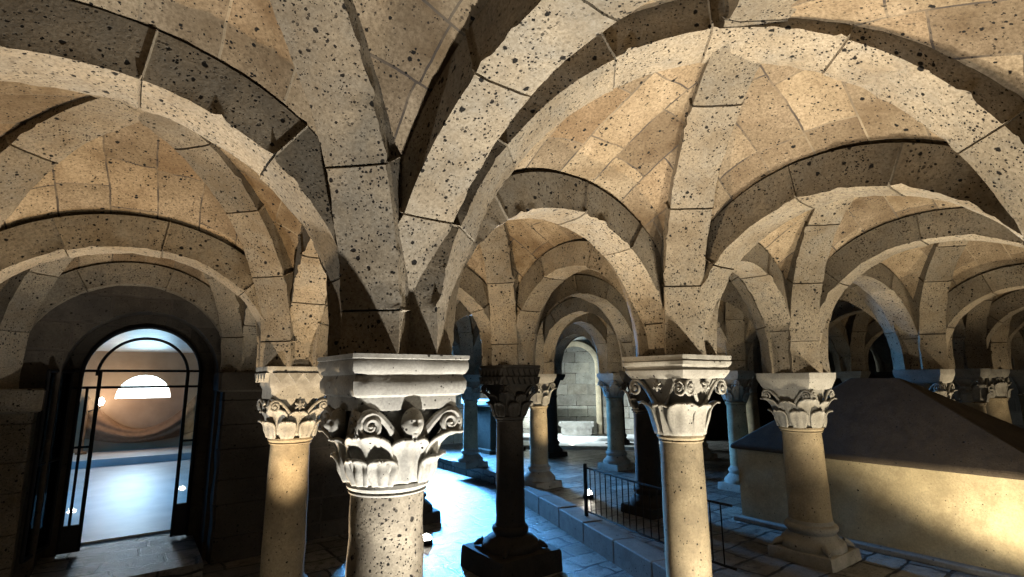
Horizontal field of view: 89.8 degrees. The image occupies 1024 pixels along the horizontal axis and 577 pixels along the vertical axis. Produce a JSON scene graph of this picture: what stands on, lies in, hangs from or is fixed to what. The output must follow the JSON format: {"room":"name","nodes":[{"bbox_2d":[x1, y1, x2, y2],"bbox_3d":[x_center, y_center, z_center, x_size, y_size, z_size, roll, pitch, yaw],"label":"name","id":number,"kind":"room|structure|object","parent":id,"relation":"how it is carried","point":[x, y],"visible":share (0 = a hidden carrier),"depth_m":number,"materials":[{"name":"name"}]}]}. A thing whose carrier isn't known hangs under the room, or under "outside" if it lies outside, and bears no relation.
{"room":"church","nodes":[
{"label":"church","id":0,"kind":"room"},
{"bbox_2d":[0,388,45,576],"bbox_3d":[-4.698,1.769,4.416,0.888,1.774,0.624,7,-12,-36],"label":"wall pier","id":1,"kind":"object","parent":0,"point":[19,408],"visible":0.82,"depth_m":4.45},
{"bbox_2d":[31,263,224,337],"bbox_3d":[-3.899,0.380,5.322,2.150,1.264,0.283,7,-12,-36],"label":"stone arch","id":2,"kind":"object","parent":1,"relation":"on","point":[71,284],"visible":0.57,"depth_m":5.27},
{"bbox_2d":[38,315,213,559],"bbox_3d":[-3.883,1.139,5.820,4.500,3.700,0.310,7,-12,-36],"label":"door frame","id":3,"kind":"structure","parent":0,"point":[76,360],"depth_m":5.68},
{"bbox_2d":[64,459,189,544],"bbox_3d":[-7.486,3.346,8.384,5.280,0.300,8.650,7,-12,-36],"label":"floor","id":4,"kind":"structure","parent":0,"point":[130,500],"depth_m":7.27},
{"bbox_2d":[71,445,191,468],"bbox_3d":[-8.945,3.487,10.390,5.280,0.140,1.500,7,-12,-36],"label":"platform","id":5,"kind":"object","parent":4,"relation":"on","point":[159,454],"depth_m":10.65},
{"bbox_2d":[74,398,90,454],"bbox_3d":[-9.102,2.920,10.943,0.200,1.170,0.195,7,-12,-36],"label":"post","id":6,"kind":"object","parent":5,"relation":"on","point":[82,452],"visible":0.7,"depth_m":10.91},
{"bbox_2d":[85,395,196,442],"bbox_3d":[-8.337,2.917,11.593,2.060,1.090,0.292,7,-12,-36],"label":"cloth","id":7,"kind":"object","parent":6,"relation":"hanging from","point":[107,429],"visible":0.84,"depth_m":11.46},
{"bbox_2d":[73,351,198,452],"bbox_3d":[-9.516,2.216,11.394,5.280,3.000,0.400,7,-12,-36],"label":"wall","id":8,"kind":"structure","parent":0,"point":[137,413],"depth_m":11.79,"materials":[{"name":"paint"}]},
{"bbox_2d":[115,375,169,398],"bbox_3d":[-8.766,2.359,12.238,1.300,1.000,0.020,7,-12,-36],"label":"window","id":9,"kind":"structure","parent":8,"relation":"in","point":[143,380],"depth_m":12.23,"materials":[{"name":"white"}]},
{"bbox_2d":[96,329,192,352],"bbox_3d":[-7.506,0.775,8.837,5.280,0.280,8.650,7,-12,-36],"label":"ceiling","id":10,"kind":"structure","parent":0,"point":[141,345],"depth_m":9.32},
{"bbox_2d":[12,286,349,576],"bbox_3d":[-3.674,1.088,5.538,4.500,3.700,0.320,7,-12,-36],"label":"wall","id":11,"kind":"structure","parent":0,"point":[52,341],"depth_m":5.33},
{"bbox_2d":[19,325,203,563],"bbox_3d":[-4.080,1.487,5.318,0.448,2.244,1.398,-7,-12,32],"label":"door","id":12,"kind":"structure","parent":11,"relation":"in","point":[69,537],"depth_m":5.09,"materials":[{"name":"black metal"}]},
{"bbox_2d":[202,467,632,576],"bbox_3d":[-1.522,2.812,4.755,7.400,0.200,15.000,7,-12,-36],"label":"floor","id":13,"kind":"structure","parent":0,"point":[466,505],"depth_m":5.87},
{"bbox_2d":[30,532,203,576],"bbox_3d":[-3.771,2.694,4.935,1.250,0.230,1.400,7,-12,-36],"label":"threshold","id":14,"kind":"object","parent":13,"relation":"on","point":[158,554],"visible":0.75,"depth_m":4.84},
{"bbox_2d":[205,372,269,564],"bbox_3d":[-3.003,1.901,5.676,0.618,1.924,0.571,7,-12,-36],"label":"wall pier","id":15,"kind":"object","parent":13,"relation":"on","point":[238,489],"visible":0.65,"depth_m":5.47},
{"bbox_2d":[242,304,256,371],"bbox_3d":[-2.399,0.257,5.111,0.289,1.110,2.142,7,-12,-36],"label":"stone arch","id":16,"kind":"object","parent":15,"relation":"on","point":[249,333],"visible":0.11,"depth_m":5.67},
{"bbox_2d":[255,366,326,576],"bbox_3d":[-1.751,1.594,4.001,0.579,1.940,0.577,7,-12,-36],"label":"column","id":17,"kind":"structure","parent":13,"relation":"on","point":[291,416],"depth_m":3.91,"materials":[{"name":"stone"}]},
{"bbox_2d":[0,214,269,341],"bbox_3d":[-2.660,0.030,3.623,2.213,1.045,0.288,7,-12,-36],"label":"stone arch","id":18,"kind":"object","parent":17,"relation":"on","point":[23,247],"visible":0.81,"depth_m":3.55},
{"bbox_2d":[290,228,326,366],"bbox_3d":[-1.170,-0.065,3.381,0.292,1.107,2.154,6,-12,-33],"label":"stone arch","id":19,"kind":"object","parent":17,"relation":"on","point":[308,292],"visible":0.2,"depth_m":3.95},
{"bbox_2d":[317,353,469,576],"bbox_3d":[-0.554,1.276,2.240,0.624,1.939,0.626,7,-12,-36],"label":"column","id":20,"kind":"structure","parent":13,"relation":"on","point":[384,418],"depth_m":2.15,"materials":[{"name":"stone"}]},
{"bbox_2d":[0,0,341,322],"bbox_3d":[-1.522,-0.378,1.817,2.375,1.205,0.300,7,-12,-36],"label":"stone arch","id":21,"kind":"object","parent":20,"relation":"on","point":[61,44],"visible":0.73,"depth_m":1.96,"materials":[{"name":"stone"}]},
{"bbox_2d":[398,0,649,298],"bbox_3d":[0.221,-0.466,1.516,0.286,1.245,2.699,7,-13,-37],"label":"stone arch","id":22,"kind":"object","parent":20,"relation":"on","point":[511,47],"visible":0.74,"depth_m":1.94,"materials":[{"name":"stone"}]},
{"bbox_2d":[463,172,663,355],"bbox_3d":[0.299,-0.119,3.132,2.149,1.104,0.294,7,-12,-36],"label":"stone arch","id":23,"kind":"object","parent":20,"relation":"on","point":[574,204],"visible":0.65,"depth_m":3.29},
{"bbox_2d":[423,534,432,545],"bbox_3d":[-0.971,2.838,5.825,0.150,0.110,0.148,7,-12,-36],"label":"spotlight","id":24,"kind":"object","parent":13,"relation":"on","point":[428,540],"visible":0.76,"depth_m":5.78,"materials":[{"name":"black metal"}]},
{"bbox_2d":[423,492,440,524],"bbox_3d":[-1.353,2.117,6.957,0.617,1.930,0.616,7,-12,-36],"label":"column","id":25,"kind":"structure","parent":13,"relation":"on","point":[431,515],"depth_m":6.69,"materials":[{"name":"stone"}]},
{"bbox_2d":[455,302,472,321],"bbox_3d":[-0.478,0.730,7.786,2.114,1.119,0.277,6,-12,-32],"label":"stone arch","id":26,"kind":"object","parent":25,"relation":"on","point":[461,310],"visible":0.13,"depth_m":7.54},
{"bbox_2d":[460,365,562,576],"bbox_3d":[-0.020,1.795,5.223,0.735,2.001,0.735,7,-12,-36],"label":"column","id":27,"kind":"structure","parent":13,"relation":"on","point":[510,550],"depth_m":5.08,"materials":[{"name":"stone"}]},
{"bbox_2d":[457,267,491,364],"bbox_3d":[-0.894,0.201,4.871,2.129,1.094,0.292,7,-12,-36],"label":"stone arch","id":28,"kind":"object","parent":27,"relation":"on","point":[472,291],"visible":0.27,"depth_m":5.19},
{"bbox_2d":[516,241,627,364],"bbox_3d":[0.560,0.131,4.621,0.288,1.060,2.124,6,-12,-33],"label":"stone arch","id":29,"kind":"object","parent":27,"relation":"on","point":[555,266],"visible":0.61,"depth_m":4.89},
{"bbox_2d":[622,354,731,576],"bbox_3d":[1.176,1.462,3.501,0.576,1.981,0.575,7,-12,-36],"label":"column","id":30,"kind":"structure","parent":13,"relation":"on","point":[679,388],"depth_m":3.42,"materials":[{"name":"stone"}]},
{"bbox_3d":[2.491,1.173,1.768,0.533,1.930,0.532,7,-12,-36],"label":"column","id":31,"kind":"structure","parent":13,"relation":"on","visible":0},
{"bbox_2d":[700,142,1023,354],"bbox_3d":[1.823,-0.180,2.898,0.312,1.137,2.198,7,-12,-36],"label":"stone arch","id":32,"kind":"object","parent":31,"relation":"on","point":[932,171],"visible":0.79,"depth_m":2.84,"materials":[{"name":"stone"}]},
{"bbox_2d":[441,349,488,444],"bbox_3d":[-2.904,2.356,12.775,6.200,3.700,0.350,7,-12,-36],"label":"wall","id":33,"kind":"structure","parent":0,"point":[457,437],"depth_m":13.47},
{"bbox_2d":[0,0,1023,330],"bbox_3d":[3.057,0.451,8.199,17.550,1.583,14.000,7,-12,-36],"label":"ceiling","id":34,"kind":"structure","parent":0,"point":[624,142],"depth_m":2.81,"materials":[{"name":"stone"}]},
{"bbox_2d":[0,256,260,388],"bbox_3d":[-3.267,-0.058,4.526,3.032,1.840,0.311,-2,-10,8],"label":"rib","id":35,"kind":"object","parent":34,"relation":"attached to","point":[21,298],"visible":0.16,"depth_m":4.63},
{"bbox_2d":[0,96,340,356],"bbox_3d":[-2.065,-0.448,2.797,3.026,1.690,0.302,-2,-10,10],"label":"rib","id":36,"kind":"object","parent":34,"relation":"attached to","point":[32,150],"visible":0.25,"depth_m":2.93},
{"bbox_2d":[88,94,296,366],"bbox_3d":[-2.124,-0.457,2.741,0.294,1.690,3.264,-3,-10,12],"label":"rib","id":37,"kind":"object","parent":34,"relation":"attached to","point":[271,269],"visible":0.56,"depth_m":3.75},
{"bbox_2d":[203,272,245,371],"bbox_3d":[-3.298,-0.134,4.527,0.308,1.690,3.050,-2,-10,9],"label":"rib","id":38,"kind":"object","parent":34,"relation":"attached to","point":[230,307],"visible":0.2,"depth_m":5.62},
{"bbox_2d":[270,0,411,354],"bbox_3d":[-0.827,-0.803,0.838,0.303,1.690,3.514,-2,-10,8],"label":"rib","id":39,"kind":"object","parent":34,"relation":"attached to","point":[326,41],"visible":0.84,"depth_m":2.09,"materials":[{"name":"stone"}]},
{"bbox_2d":[255,329,488,371],"bbox_3d":[-1.533,0.073,5.779,3.029,1.690,0.303,-2,-10,9],"label":"rib","id":40,"kind":"object","parent":34,"relation":"attached to","point":[485,359],"visible":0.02,"depth_m":5.33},
{"bbox_2d":[456,316,474,374],"bbox_3d":[-1.093,0.601,8.768,0.298,1.698,3.078,-2,-10,10],"label":"rib","id":41,"kind":"object","parent":34,"relation":"attached to","point":[465,329],"visible":0.13,"depth_m":9.85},
{"bbox_2d":[309,260,649,366],"bbox_3d":[-0.301,-0.243,4.066,2.962,1.680,0.304,-2,-10,10],"label":"rib","id":42,"kind":"object","parent":34,"relation":"attached to","point":[318,347],"visible":0.16,"depth_m":4.00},
{"bbox_2d":[479,224,518,364],"bbox_3d":[-0.296,-0.247,4.045,0.307,1.681,3.064,-2,-10,10],"label":"rib","id":43,"kind":"object","parent":34,"relation":"attached to","point":[496,253],"visible":0.23,"depth_m":5.11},
{"bbox_2d":[535,321,544,373],"bbox_3d":[0.186,0.280,6.969,0.299,1.712,2.938,-2,-10,8],"label":"rib","id":44,"kind":"object","parent":34,"relation":"attached to","point":[539,357],"visible":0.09,"depth_m":8.02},
{"bbox_2d":[479,337,602,372],"bbox_3d":[0.548,0.819,10.082,2.743,1.698,0.293,-2,-10,8],"label":"rib","id":45,"kind":"object","parent":34,"relation":"attached to","point":[598,357],"visible":0.12,"depth_m":9.72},
{"bbox_2d":[456,299,626,370],"bbox_3d":[0.157,0.280,7.024,3.081,1.691,0.303,-2,-10,9],"label":"rib","id":46,"kind":"object","parent":34,"relation":"attached to","point":[623,354],"visible":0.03,"depth_m":6.62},
{"bbox_2d":[606,324,621,372],"bbox_3d":[1.796,0.501,8.341,0.295,1.697,3.162,-1,-10,4],"label":"rib","id":47,"kind":"object","parent":34,"relation":"attached to","point":[614,364],"visible":0.16,"depth_m":9.52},
{"bbox_2d":[549,344,718,373],"bbox_3d":[1.898,0.486,8.220,2.996,1.712,0.298,-2,-10,7],"label":"rib","id":48,"kind":"object","parent":34,"relation":"attached to","point":[551,362],"visible":0.11,"depth_m":8.13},
{"bbox_2d":[526,272,779,372],"bbox_3d":[1.359,0.005,5.343,2.802,1.752,0.297,-2,-10,8],"label":"rib","id":49,"kind":"object","parent":34,"relation":"attached to","point":[769,353],"visible":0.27,"depth_m":5.11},
{"bbox_2d":[705,298,720,354],"bbox_3d":[2.688,-0.349,3.572,3.082,1.690,0.292,-2,-10,9],"label":"rib","id":50,"kind":"object","parent":34,"relation":"attached to","point":[712,330],"visible":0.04,"depth_m":3.54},
{"bbox_2d":[408,0,1023,354],"bbox_3d":[0.954,-0.556,2.317,3.074,1.690,0.302,-2,-10,9],"label":"rib","id":51,"kind":"object","parent":34,"relation":"attached to","point":[981,119],"visible":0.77,"depth_m":2.32,"materials":[{"name":"stone"}]},
{"bbox_2d":[661,0,797,354],"bbox_3d":[1.080,-0.581,2.183,0.304,1.690,3.297,-1,-10,3],"label":"rib","id":52,"kind":"object","parent":34,"relation":"attached to","point":[724,81],"visible":0.84,"depth_m":3.11,"materials":[{"name":"stone"}]},
{"bbox_2d":[724,302,745,370],"bbox_3d":[3.068,0.212,6.596,0.298,1.752,2.982,-3,-10,12],"label":"rib","id":53,"kind":"object","parent":34,"relation":"attached to","point":[734,318],"visible":0.2,"depth_m":7.66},
{"bbox_2d":[753,335,758,372],"bbox_3d":[5.357,0.899,10.779,0.296,1.690,3.049,-2,-10,8],"label":"rib","id":54,"kind":"object","parent":34,"relation":"attached to","point":[755,363],"visible":0.05,"depth_m":11.87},
{"bbox_2d":[786,198,853,372],"bbox_3d":[2.615,-0.309,3.616,0.295,1.752,3.128,-1,-10,5],"label":"rib","id":55,"kind":"object","parent":34,"relation":"attached to","point":[805,278],"visible":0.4,"depth_m":4.72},
{"bbox_2d":[759,342,885,372],"bbox_3d":[7.093,1.105,12.031,3.049,1.690,0.307,-2,-10,9],"label":"rib","id":56,"kind":"object","parent":34,"relation":"attached to","point":[880,367],"visible":0.14,"depth_m":11.71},
{"bbox_2d":[820,311,832,372],"bbox_3d":[4.353,-0.102,4.870,3.245,1.752,0.301,-2,-10,10],"label":"rib","id":57,"kind":"object","parent":34,"relation":"attached to","point":[824,340],"visible":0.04,"depth_m":4.88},
{"bbox_2d":[828,348,834,372],"bbox_3d":[8.837,1.311,13.277,0.316,1.690,3.049,-2,-10,8],"label":"rib","id":58,"kind":"object","parent":34,"relation":"attached to","point":[831,363],"visible":0.02,"depth_m":14.41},
{"bbox_2d":[828,335,843,371],"bbox_3d":[5.355,0.899,10.779,3.049,1.690,0.298,-2,-10,9],"label":"rib","id":59,"kind":"object","parent":34,"relation":"attached to","point":[838,364],"visible":0.1,"depth_m":10.44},
{"bbox_2d":[748,339,955,370],"bbox_3d":[4.936,0.374,7.770,3.133,1.693,0.303,-2,-10,10],"label":"rib","id":60,"kind":"object","parent":34,"relation":"attached to","point":[750,356],"visible":0.03,"depth_m":7.76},
{"bbox_2d":[848,312,869,370],"bbox_3d":[6.677,0.580,9.017,0.306,1.693,3.103,-2,-10,7],"label":"rib","id":61,"kind":"object","parent":34,"relation":"attached to","point":[857,330],"visible":0.24,"depth_m":10.14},
{"bbox_2d":[849,283,911,369],"bbox_3d":[3.254,0.173,6.488,3.190,1.716,0.298,-2,-10,11],"label":"rib","id":62,"kind":"object","parent":34,"relation":"attached to","point":[899,351],"visible":0.14,"depth_m":6.16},
{"bbox_2d":[913,240,968,368],"bbox_3d":[4.523,-0.141,4.759,0.308,1.715,2.958,-3,-10,12],"label":"rib","id":63,"kind":"object","parent":34,"relation":"attached to","point":[930,299],"visible":0.52,"depth_m":5.78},
{"bbox_2d":[865,351,1018,370],"bbox_3d":[8.374,0.790,10.299,3.049,1.690,0.295,-2,-10,9],"label":"rib","id":64,"kind":"object","parent":34,"relation":"attached to","point":[1015,366],"visible":0.05,"depth_m":9.87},
{"bbox_2d":[947,334,954,368],"bbox_3d":[6.257,0.065,6.009,2.879,1.716,0.300,-2,-10,7],"label":"rib","id":65,"kind":"object","parent":34,"relation":"attached to","point":[950,355],"visible":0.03,"depth_m":5.91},
{"bbox_2d":[963,296,993,368],"bbox_3d":[6.215,0.059,6.038,0.301,1.694,2.997,-2,-10,10],"label":"rib","id":66,"kind":"object","parent":34,"relation":"attached to","point":[975,320],"visible":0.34,"depth_m":7.11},
{"bbox_2d":[987,340,992,368],"bbox_3d":[7.955,0.266,7.288,2.966,1.693,0.300,-2,-10,8],"label":"rib","id":67,"kind":"object","parent":34,"relation":"attached to","point":[989,356],"visible":0.04,"depth_m":7.22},
{"bbox_2d":[991,316,1011,368],"bbox_3d":[7.891,0.276,7.347,0.304,1.691,3.099,-2,-10,7],"label":"rib","id":68,"kind":"object","parent":34,"relation":"attached to","point":[999,346],"visible":0.31,"depth_m":8.48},
{"bbox_2d":[557,347,596,433],"bbox_3d":[1.834,2.842,14.597,1.400,2.900,0.200,-2,-10,9],"label":"wall niche","id":69,"kind":"object","parent":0,"point":[576,393],"visible":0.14,"depth_m":14.50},
{"bbox_2d":[523,336,633,433],"bbox_3d":[1.788,2.451,14.390,5.800,3.600,0.450,-2,-10,9],"label":"wall","id":70,"kind":"structure","parent":0,"point":[629,419],"depth_m":13.87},
{"bbox_2d":[556,341,602,433],"bbox_3d":[1.748,2.714,14.067,1.380,2.570,0.100,-2,-10,9],"label":"trim","id":71,"kind":"structure","parent":70,"relation":"attached to","point":[585,346],"depth_m":13.96,"materials":[{"name":"stone"}]},
{"bbox_2d":[437,436,980,576],"bbox_3d":[4.757,3.534,9.714,14.350,0.400,15.700,7,-12,-36],"label":"floor","id":72,"kind":"structure","parent":0,"point":[745,544],"depth_m":5.95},
{"bbox_2d":[452,375,488,468],"bbox_3d":[-0.803,2.545,9.968,0.516,1.721,0.514,7,-12,-36],"label":"column","id":73,"kind":"structure","parent":72,"relation":"on","point":[470,458],"depth_m":9.84,"materials":[{"name":"stone"}]},
{"bbox_2d":[452,325,460,354],"bbox_3d":[-1.733,1.021,9.590,2.236,1.166,0.289,6,-12,-34],"label":"stone arch","id":74,"kind":"object","parent":73,"relation":"on","point":[456,343],"visible":0.18,"depth_m":9.94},
{"bbox_2d":[461,398,525,454],"bbox_3d":[-0.389,3.191,12.065,1.210,1.170,1.206,7,-12,-36],"label":"block","id":75,"kind":"object","parent":72,"relation":"on","point":[487,422],"visible":0.24,"depth_m":11.56,"materials":[{"name":"stone"}]},
{"bbox_2d":[524,374,561,488],"bbox_3d":[0.421,2.215,8.109,0.514,1.708,0.514,7,-12,-36],"label":"column","id":76,"kind":"structure","parent":72,"relation":"on","point":[539,474],"depth_m":7.97,"materials":[{"name":"stone"}]},
{"bbox_2d":[473,325,481,374],"bbox_3d":[-0.205,0.958,9.287,0.284,1.186,2.250,6,-12,-32],"label":"stone arch","id":77,"kind":"object","parent":76,"relation":"on","point":[477,348],"visible":0.23,"depth_m":9.92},
{"bbox_2d":[543,297,616,373],"bbox_3d":[1.050,0.682,7.543,0.289,1.105,2.086,7,-13,-37],"label":"stone arch","id":78,"kind":"object","parent":76,"relation":"on","point":[568,310],"visible":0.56,"depth_m":7.85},
{"bbox_2d":[559,313,607,372],"bbox_3d":[1.160,0.944,9.102,0.283,1.128,2.134,-10,-14,44],"label":"stone arch","id":79,"kind":"object","parent":76,"relation":"on","point":[591,323],"visible":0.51,"depth_m":9.46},
{"bbox_2d":[547,374,567,457],"bbox_3d":[0.839,2.746,11.206,0.514,1.730,0.515,7,-12,-36],"label":"column","id":80,"kind":"structure","parent":72,"relation":"on","point":[554,450],"depth_m":11.04,"materials":[{"name":"stone"}]},
{"bbox_2d":[523,433,633,441],"bbox_3d":[1.694,3.954,13.433,3.000,0.210,0.970,-2,-10,9],"label":"step","id":81,"kind":"structure","parent":72,"relation":"on","point":[526,436],"depth_m":13.03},
{"bbox_2d":[559,421,593,435],"bbox_3d":[1.714,3.707,13.621,0.920,0.340,0.478,-2,-10,9],"label":"stone altar","id":82,"kind":"object","parent":81,"relation":"on","point":[568,428],"visible":1,"depth_m":13.42,"materials":[{"name":"stone"}]},
{"bbox_2d":[523,440,659,449],"bbox_3d":[1.621,3.912,12.964,4.400,0.130,1.920,-2,-10,9],"label":"step","id":83,"kind":"structure","parent":72,"relation":"on","point":[585,445],"depth_m":12.12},
{"bbox_2d":[525,485,665,576],"bbox_3d":[1.036,2.753,5.521,0.260,0.341,6.061,3,-11,-19],"label":"wall","id":84,"kind":"structure","parent":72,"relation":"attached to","point":[636,557],"depth_m":5.55,"materials":[{"name":"stone"}]},
{"bbox_2d":[583,463,736,570],"bbox_3d":[1.330,2.239,5.179,0.077,0.630,2.177,4,-11,-25],"label":"iron railing","id":85,"kind":"object","parent":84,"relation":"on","point":[585,467],"visible":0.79,"depth_m":5.35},
{"bbox_2d":[597,373,634,471],"bbox_3d":[1.925,2.458,9.603,0.518,1.723,0.513,7,-12,-36],"label":"column","id":86,"kind":"structure","parent":72,"relation":"on","point":[616,459],"depth_m":9.47,"materials":[{"name":"stone"}]},
{"bbox_2d":[555,324,596,373],"bbox_3d":[1.381,1.252,10.647,0.302,1.024,1.957,6,-12,-33],"label":"stone arch","id":87,"kind":"object","parent":86,"relation":"on","point":[570,332],"visible":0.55,"depth_m":10.87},
{"bbox_2d":[605,396,633,444],"bbox_3d":[2.577,2.952,12.454,0.514,1.730,0.512,7,-12,-36],"label":"column","id":88,"kind":"structure","parent":72,"relation":"on","point":[627,442],"depth_m":12.29,"materials":[{"name":"stone"}]},
{"bbox_2d":[619,371,662,519],"bbox_3d":[1.696,1.909,6.487,0.513,1.728,0.514,7,-12,-36],"label":"column","id":89,"kind":"structure","parent":72,"relation":"on","point":[646,442],"depth_m":6.33,"materials":[{"name":"stone"}]},
{"bbox_2d":[537,275,632,356],"bbox_3d":[0.826,0.410,6.109,2.133,1.108,0.285,7,-12,-36],"label":"stone arch","id":90,"kind":"object","parent":89,"relation":"on","point":[596,291],"visible":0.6,"depth_m":6.27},
{"bbox_2d":[717,309,727,355],"bbox_3d":[2.538,0.618,7.361,2.133,1.106,0.292,7,-12,-36],"label":"stone arch","id":91,"kind":"object","parent":89,"relation":"on","point":[721,336],"visible":0.15,"depth_m":7.71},
{"bbox_2d":[702,435,717,460],"bbox_3d":[3.859,2.637,10.725,0.514,1.730,0.514,7,-12,-36],"label":"column","id":92,"kind":"structure","parent":72,"relation":"on","point":[707,453],"depth_m":10.43,"materials":[{"name":"stone"}]},
{"bbox_2d":[717,371,755,492],"bbox_3d":[3.403,2.116,7.744,0.516,1.730,0.514,7,-12,-36],"label":"column","id":93,"kind":"structure","parent":72,"relation":"on","point":[736,397],"depth_m":7.66,"materials":[{"name":"stone"}]},
{"bbox_2d":[746,373,760,433],"bbox_3d":[5.596,2.843,11.972,0.516,1.730,0.516,7,-12,-36],"label":"column","id":94,"kind":"structure","parent":72,"relation":"on","point":[752,408],"depth_m":11.87,"materials":[{"name":"stone"}]},
{"bbox_2d":[756,373,861,572],"bbox_3d":[2.765,1.645,4.859,0.577,1.668,0.575,7,-12,-36],"label":"column","id":95,"kind":"structure","parent":72,"relation":"on","point":[810,538],"depth_m":4.71,"materials":[{"name":"stone"}]},
{"bbox_2d":[720,281,752,322],"bbox_3d":[2.220,0.437,5.909,0.275,1.083,1.965,6,-12,-32],"label":"stone arch","id":96,"kind":"object","parent":95,"relation":"on","point":[731,295],"visible":0.12,"depth_m":5.50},
{"bbox_2d":[733,244,791,372],"bbox_3d":[1.959,0.144,4.428,2.100,1.151,0.291,8,-13,-40],"label":"stone arch","id":97,"kind":"object","parent":95,"relation":"on","point":[761,275],"visible":0.37,"depth_m":4.79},
{"bbox_2d":[852,263,919,369],"bbox_3d":[3.791,0.284,5.628,2.322,1.262,0.282,5,-11,-26],"label":"stone arch","id":98,"kind":"object","parent":95,"relation":"on","point":[897,304],"visible":0.3,"depth_m":5.90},
{"bbox_2d":[820,208,1023,342],"bbox_3d":[3.482,0.023,4.198,0.283,1.285,2.366,7,-13,-38],"label":"stone arch","id":99,"kind":"object","parent":95,"relation":"on","point":[877,245],"visible":0.76,"depth_m":4.36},
{"bbox_2d":[834,371,870,382],"bbox_3d":[6.878,2.529,10.243,0.517,1.730,0.514,7,-12,-36],"label":"column","id":100,"kind":"structure","parent":72,"relation":"on","point":[843,375],"depth_m":10.24,"materials":[{"name":"stone"}]},
{"bbox_2d":[757,339,828,372],"bbox_3d":[6.225,1.278,11.355,0.284,1.128,2.176,7,-12,-36],"label":"stone arch","id":101,"kind":"object","parent":100,"relation":"on","point":[758,344],"visible":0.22,"depth_m":11.91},
{"bbox_2d":[874,333,890,371],"bbox_3d":[7.734,1.231,11.115,2.150,1.114,0.276,7,-12,-36],"label":"stone arch","id":102,"kind":"object","parent":100,"relation":"on","point":[881,343],"visible":0.2,"depth_m":11.51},
{"bbox_2d":[730,378,1023,576],"bbox_3d":[4.022,1.766,5.442,1.560,1.612,2.820,7,-12,-36],"label":"tomb","id":103,"kind":"object","parent":72,"relation":"on","point":[916,473],"visible":0.79,"depth_m":4.83,"materials":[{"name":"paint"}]},
{"bbox_2d":[892,369,957,400],"bbox_3d":[4.838,1.792,5.893,0.535,1.704,0.533,7,-12,-36],"label":"column","id":104,"kind":"structure","parent":72,"relation":"on","point":[935,380],"depth_m":5.85,"materials":[{"name":"stone"}]},
{"bbox_2d":[744,287,886,370],"bbox_3d":[4.107,0.507,7.073,0.282,1.248,2.365,7,-13,-37],"label":"stone arch","id":105,"kind":"object","parent":104,"relation":"on","point":[848,295],"visible":0.27,"depth_m":6.71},
{"bbox_2d":[952,317,967,368],"bbox_3d":[5.656,0.507,6.791,2.120,1.126,0.285,7,-13,-38],"label":"stone arch","id":106,"kind":"object","parent":104,"relation":"on","point":[959,333],"visible":0.1,"depth_m":7.22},
{"bbox_2d":[944,264,1023,351],"bbox_3d":[5.394,0.285,5.329,0.282,1.059,1.989,6,-12,-34],"label":"stone arch","id":107,"kind":"object","parent":104,"relation":"on","point":[972,292],"visible":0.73,"depth_m":5.62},
{"bbox_2d":[948,368,992,412],"bbox_3d":[6.495,1.998,7.199,0.516,1.726,0.514,7,-12,-36],"label":"column","id":108,"kind":"structure","parent":72,"relation":"on","point":[973,386],"depth_m":7.15,"materials":[{"name":"stone"}]},
{"bbox_2d":[984,369,1011,423],"bbox_3d":[8.095,2.225,8.570,0.518,1.728,0.518,7,-12,-36],"label":"column","id":109,"kind":"structure","parent":72,"relation":"on","point":[997,406],"depth_m":8.47,"materials":[{"name":"stone"}]},
{"bbox_2d":[864,321,883,356],"bbox_3d":[7.475,0.991,9.650,0.287,1.088,2.093,7,-12,-36],"label":"stone arch","id":110,"kind":"object","parent":109,"relation":"on","point":[874,330],"visible":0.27,"depth_m":10.09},
{"bbox_2d":[1011,328,1023,369],"bbox_3d":[8.982,0.919,9.418,2.170,1.125,0.292,6,-12,-33],"label":"stone arch","id":111,"kind":"object","parent":109,"relation":"on","point":[1017,343],"visible":0.09,"depth_m":9.79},
{"bbox_2d":[1009,370,1023,423],"bbox_3d":[9.897,2.420,9.762,0.514,1.730,0.514,7,-12,-36],"label":"column","id":112,"kind":"structure","parent":72,"relation":"on","point":[1017,375],"depth_m":9.84,"materials":[{"name":"stone"}]},
{"bbox_3d":[5.141,2.322,8.994,0.514,1.730,0.512,7,-12,-36],"label":"column","id":113,"kind":"structure","parent":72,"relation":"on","visible":0},
{"bbox_2d":[828,321,849,370],"bbox_3d":[5.997,1.025,9.865,2.150,1.114,0.282,7,-12,-36],"label":"stone arch","id":114,"kind":"object","parent":113,"relation":"on","point":[838,333],"visible":0.32,"depth_m":10.23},
{"bbox_2d":[828,301,864,330],"bbox_3d":[5.809,0.730,8.350,0.299,1.180,2.274,7,-12,-36],"label":"stone arch","id":115,"kind":"object","parent":113,"relation":"on","point":[843,309],"visible":0.2,"depth_m":8.61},
{"bbox_3d":[7.704,1.693,5.533,0.534,1.730,0.533,7,-12,-36],"label":"column","id":116,"kind":"structure","parent":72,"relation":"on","visible":0},
{"bbox_2d":[986,288,1023,368],"bbox_3d":[7.082,0.462,6.605,0.300,1.083,2.082,7,-12,-36],"label":"stone arch","id":117,"kind":"object","parent":116,"relation":"on","point":[1005,307],"visible":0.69,"depth_m":7.01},
{"bbox_3d":[9.439,1.899,6.781,0.535,1.730,0.533,7,-12,-36],"label":"column","id":118,"kind":"structure","parent":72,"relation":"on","visible":0},
{"bbox_2d":[1007,310,1023,346],"bbox_3d":[8.757,0.635,7.928,0.289,1.172,2.263,7,-12,-36],"label":"stone arch","id":119,"kind":"object","parent":118,"relation":"on","point":[1017,320],"visible":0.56,"depth_m":8.44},
{"bbox_2d":[706,372,768,438],"bbox_3d":[6.246,2.756,15.171,4.550,3.800,0.400,7,-12,-36],"label":"wall","id":120,"kind":"structure","parent":0,"point":[718,425],"depth_m":14.53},
{"bbox_2d":[767,349,1023,428],"bbox_3d":[11.272,2.162,12.022,0.400,3.800,11.300,7,-12,-36],"label":"wall","id":121,"kind":"structure","parent":0,"point":[1014,405],"depth_m":11.64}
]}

